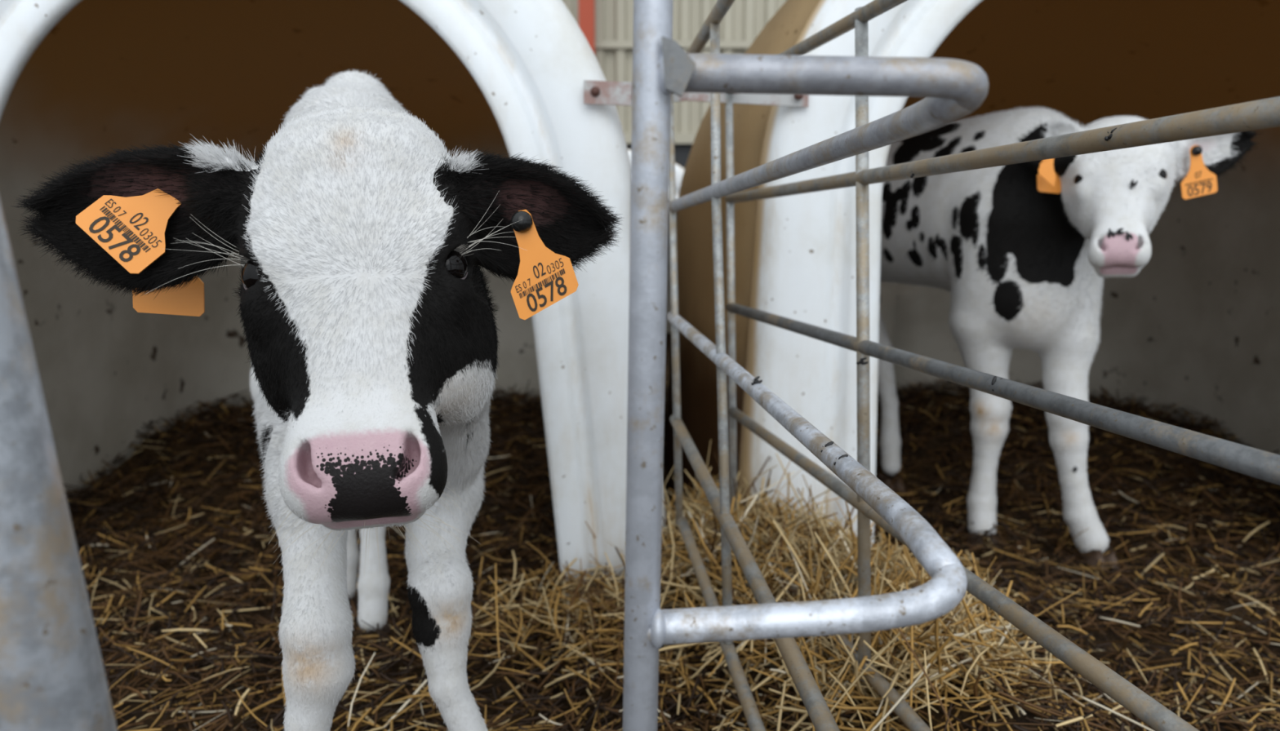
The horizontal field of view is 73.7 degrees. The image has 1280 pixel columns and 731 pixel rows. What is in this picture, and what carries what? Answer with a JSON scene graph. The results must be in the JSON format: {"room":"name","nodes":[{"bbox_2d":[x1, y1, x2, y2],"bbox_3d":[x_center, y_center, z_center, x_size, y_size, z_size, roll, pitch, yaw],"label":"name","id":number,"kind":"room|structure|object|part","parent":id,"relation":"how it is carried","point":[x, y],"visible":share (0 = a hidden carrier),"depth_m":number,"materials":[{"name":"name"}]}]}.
{"room":"calf pen","nodes":[
{"label":"calf pen","id":0,"kind":"room"},
{"bbox_2d":[67,333,1279,730],"bbox_3d":[0.150,0.167,2.453,5.500,0.163,7.200,0,9,0],"label":"floor","id":1,"kind":"structure","parent":0,"point":[1217,535],"depth_m":1.52,"materials":[{"name":"brown soil"}]},
{"bbox_2d":[0,200,117,730],"bbox_3d":[-0.246,0.076,0.330,0.150,0.916,0.047,0,9,0],"label":"gate post","id":2,"kind":"object","parent":1,"relation":"on","point":[53,677],"visible":1,"depth_m":0.32,"materials":[{"name":"grey metal"}]},
{"bbox_2d":[0,0,668,590],"bbox_3d":[-0.589,-0.298,1.897,1.286,1.164,1.230,0,9,0],"label":"hutch","id":3,"kind":"object","parent":1,"relation":"on","point":[79,79],"visible":0.52,"depth_m":1.67,"materials":[{"name":"white plastic"}]},
{"bbox_2d":[627,149,684,333],"bbox_3d":[-0.066,-0.452,3.779,1.000,0.905,1.008,0,9,0],"label":"hutch","id":4,"kind":"object","parent":1,"relation":"on","point":[679,171],"visible":0.02,"depth_m":4.25,"materials":[{"name":"white plastic"}]},
{"bbox_3d":[-0.066,-0.380,3.318,0.940,0.901,0.075,0,9,0],"label":"panel","id":5,"kind":"part","parent":4,"relation":"part of","materials":[{"name":"white plastic"}]},
{"bbox_2d":[63,374,1279,730],"bbox_3d":[0.379,0.240,1.748,3.516,0.220,2.027,0,9,0],"label":"bedding","id":6,"kind":"object","parent":1,"relation":"on","point":[1267,556],"visible":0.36,"depth_m":1.43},
{"bbox_2d":[11,69,622,730],"bbox_3d":[-0.359,0.061,0.893,0.383,0.753,0.837,-5,10,-29],"label":"calf","id":7,"kind":"object","parent":6,"relation":"on","point":[361,242],"visible":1,"depth_m":0.59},
{"bbox_2d":[81,493,1279,730],"bbox_3d":[0.139,0.326,1.273,2.346,0.175,1.062,0,9,0],"label":"straw","id":8,"kind":"object","parent":6,"relation":"on","point":[1219,714],"visible":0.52,"depth_m":1.08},
{"bbox_2d":[555,440,1109,730],"bbox_3d":[0.236,0.270,1.189,0.582,0.280,0.848,-4,9,-24],"label":"straw","id":9,"kind":"object","parent":6,"relation":"on","point":[826,568],"visible":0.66,"depth_m":1.02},
{"bbox_2d":[877,104,1262,571],"bbox_3d":[0.566,-0.083,1.726,0.367,0.808,1.026,-5,10,-31],"label":"calf","id":10,"kind":"object","parent":6,"relation":"on","point":[1024,252],"visible":0.53,"depth_m":1.47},
{"bbox_2d":[1106,228,1114,238],"bbox_3d":[0.683,-0.192,1.238,0.011,0.014,0.005,5,10,28],"label":"fly","id":11,"kind":"object","parent":10,"relation":"on","point":[1110,233],"visible":1,"depth_m":1.24,"materials":[{"name":"black"}]},
{"bbox_2d":[1114,227,1124,235],"bbox_3d":[0.693,-0.193,1.232,0.014,0.011,0.005,5,10,28],"label":"fly","id":12,"kind":"object","parent":10,"relation":"on","point":[1119,232],"visible":1,"depth_m":1.23,"materials":[{"name":"black"}]},
{"bbox_2d":[1125,231,1133,240],"bbox_3d":[0.702,-0.186,1.225,0.012,0.014,0.005,5,10,29],"label":"fly","id":13,"kind":"object","parent":10,"relation":"on","point":[1128,236],"visible":1,"depth_m":1.22,"materials":[{"name":"black"}]},
{"bbox_2d":[1128,179,1137,189],"bbox_3d":[0.725,-0.267,1.254,0.011,0.014,0.005,5,10,28],"label":"fly","id":14,"kind":"object","parent":10,"relation":"on","point":[1133,184],"visible":1,"depth_m":1.25,"materials":[{"name":"black"}]},
{"bbox_2d":[410,495,1003,715],"bbox_3d":[0.110,0.301,1.337,0.920,0.217,0.472,-3,9,-21],"label":"straw","id":15,"kind":"object","parent":1,"relation":"on","point":[563,588],"visible":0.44,"depth_m":1.21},
{"bbox_2d":[622,0,988,730],"bbox_3d":[0.076,0.008,0.873,0.180,0.883,0.946,0,9,0],"label":"fence panel","id":16,"kind":"object","parent":1,"relation":"on","point":[953,89],"visible":1,"depth_m":0.42,"materials":[{"name":"metal"}]},
{"bbox_3d":[0.001,0.124,0.428,0.031,0.786,0.018,0,9,0],"label":"post","id":17,"kind":"part","parent":16,"relation":"part of","materials":[{"name":"metal"}]},
{"bbox_3d":[0.087,-0.382,0.808,0.156,0.092,0.927,0,9,0],"label":"rail","id":18,"kind":"part","parent":16,"relation":"part of","materials":[{"name":"grey metal"}]},
{"bbox_3d":[0.079,0.348,0.857,0.168,0.138,0.806,0,9,0],"label":"rail","id":19,"kind":"part","parent":16,"relation":"part of","materials":[{"name":"grey metal"}]},
{"bbox_3d":[0.080,0.200,0.867,0.166,0.126,0.871,0,9,0],"label":"rail","id":20,"kind":"part","parent":16,"relation":"part of","materials":[{"name":"grey metal"}]},
{"bbox_2d":[751,376,762,385],"bbox_3d":[0.112,0.015,0.815,0.011,0.010,0.005,0,9,0],"label":"fly","id":21,"kind":"object","parent":16,"relation":"on","point":[756,380],"visible":1,"depth_m":0.81,"materials":[{"name":"black"}]},
{"bbox_3d":[0.084,0.030,0.858,0.164,0.091,0.905,0,9,0],"label":"rail","id":22,"kind":"part","parent":16,"relation":"part of","materials":[{"name":"grey metal"}]},
{"bbox_3d":[0.084,-0.187,0.842,0.156,0.048,0.942,0,9,0],"label":"rail","id":23,"kind":"part","parent":16,"relation":"part of","materials":[{"name":"grey metal"}]},
{"bbox_2d":[821,441,833,452],"bbox_3d":[0.137,0.060,0.620,0.012,0.010,0.005,2,9,10],"label":"fly","id":24,"kind":"object","parent":16,"relation":"on","point":[830,443],"visible":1,"depth_m":0.62,"materials":[{"name":"black"}]},
{"bbox_2d":[833,454,848,466],"bbox_3d":[0.141,0.066,0.593,0.012,0.010,0.005,2,9,13],"label":"fly","id":25,"kind":"object","parent":16,"relation":"on","point":[844,455],"visible":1,"depth_m":0.59,"materials":[{"name":"black"}]},
{"bbox_2d":[664,0,1279,552],"bbox_3d":[0.772,-0.341,1.946,1.430,1.233,1.230,0,9,0],"label":"hutch","id":26,"kind":"object","parent":1,"relation":"on","point":[1197,326],"visible":0.54,"depth_m":1.88,"materials":[{"name":"white plastic"}]},
{"bbox_2d":[583,80,808,106],"bbox_3d":[0.086,-0.411,1.285,0.346,0.049,0.048,-2,9,-10],"label":"strap","id":27,"kind":"object","parent":26,"relation":"attached to","point":[595,92],"visible":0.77,"depth_m":1.29,"materials":[{"name":"metal"}]},
{"bbox_3d":[0.772,-0.241,1.377,1.220,1.205,0.075,0,9,0],"label":"panel","id":28,"kind":"part","parent":26,"relation":"part of","materials":[{"name":"white plastic"}]},
{"bbox_2d":[724,0,1279,730],"bbox_3d":[0.242,0.023,0.893,0.017,0.788,0.983,-2,9,-12],"label":"fence panel","id":29,"kind":"object","parent":1,"relation":"on","point":[1264,113],"visible":0.77,"depth_m":0.72,"materials":[{"name":"metal"}]},
{"bbox_3d":[0.247,0.329,0.915,0.015,0.064,0.918,-2,9,-12],"label":"rail","id":30,"kind":"part","parent":29,"relation":"part of","materials":[{"name":"grey metal"}]},
{"bbox_3d":[0.241,-0.356,0.835,0.015,0.021,0.966,-2,9,-12],"label":"rail","id":31,"kind":"part","parent":29,"relation":"part of","materials":[{"name":"grey metal"}]},
{"bbox_2d":[856,357,868,364],"bbox_3d":[0.235,-0.004,0.902,0.012,0.010,0.005,2,9,12],"label":"fly","id":32,"kind":"object","parent":29,"relation":"on","point":[861,361],"visible":1,"depth_m":0.90,"materials":[{"name":"black"}]},
{"bbox_3d":[0.245,0.154,0.895,0.217,0.047,0.913,0,9,0],"label":"rail","id":33,"kind":"part","parent":29,"relation":"part of","materials":[{"name":"grey metal"}]},
{"bbox_2d":[991,376,1002,391],"bbox_3d":[0.283,0.015,0.678,0.009,0.013,0.005,4,10,25],"label":"fly","id":34,"kind":"object","parent":29,"relation":"on","point":[993,380],"visible":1,"depth_m":0.68,"materials":[{"name":"black"}]},
{"bbox_3d":[0.242,-0.192,0.856,0.015,0.023,0.958,-2,9,-12],"label":"rail","id":35,"kind":"part","parent":29,"relation":"part of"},
{"bbox_3d":[0.243,-0.015,0.877,0.015,0.030,0.946,-2,9,-12],"label":"rail","id":36,"kind":"part","parent":29,"relation":"part of","materials":[{"name":"grey metal"}]},
{"bbox_2d":[1104,127,1117,141],"bbox_3d":[0.306,-0.149,0.549,0.012,0.010,0.004,5,10,30],"label":"fly","id":37,"kind":"object","parent":29,"relation":"on","point":[1106,138],"visible":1,"depth_m":0.55,"materials":[{"name":"black"}]},
{"bbox_2d":[562,0,786,133],"bbox_3d":[0.236,-2.557,4.875,6.872,2.461,0.065,0,9,0],"label":"wall","id":38,"kind":"structure","parent":0,"point":[744,20],"depth_m":4.98,"materials":[{"name":"beige metal"}]},
{"bbox_2d":[578,0,595,55],"bbox_3d":[-0.303,-2.032,4.877,0.090,3.700,0.108,0,9,0],"label":"trim","id":39,"kind":"structure","parent":38,"relation":"attached to","point":[586,7],"depth_m":4.83,"materials":[{"name":"red metal"}]},
{"bbox_2d":[626,144,692,168],"bbox_3d":[0.200,-0.762,5.174,6.800,1.139,0.100,0,9,0],"label":"baseboard","id":40,"kind":"structure","parent":38,"relation":"attached to","point":[682,151],"depth_m":5.05,"materials":[{"name":"grey"}]},
{"bbox_2d":[623,133,696,144],"bbox_3d":[0.200,-1.336,5.027,6.800,0.060,0.060,0,9,0],"label":"trim","id":41,"kind":"structure","parent":38,"relation":"attached to","point":[679,138],"depth_m":5.00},
{"bbox_2d":[595,40,753,48],"bbox_3d":[0.200,-1.860,4.947,6.800,0.040,0.040,0,9,0],"label":"trim","id":42,"kind":"structure","parent":38,"relation":"attached to","point":[598,44],"depth_m":4.93,"materials":[{"name":"metal"}]}
]}

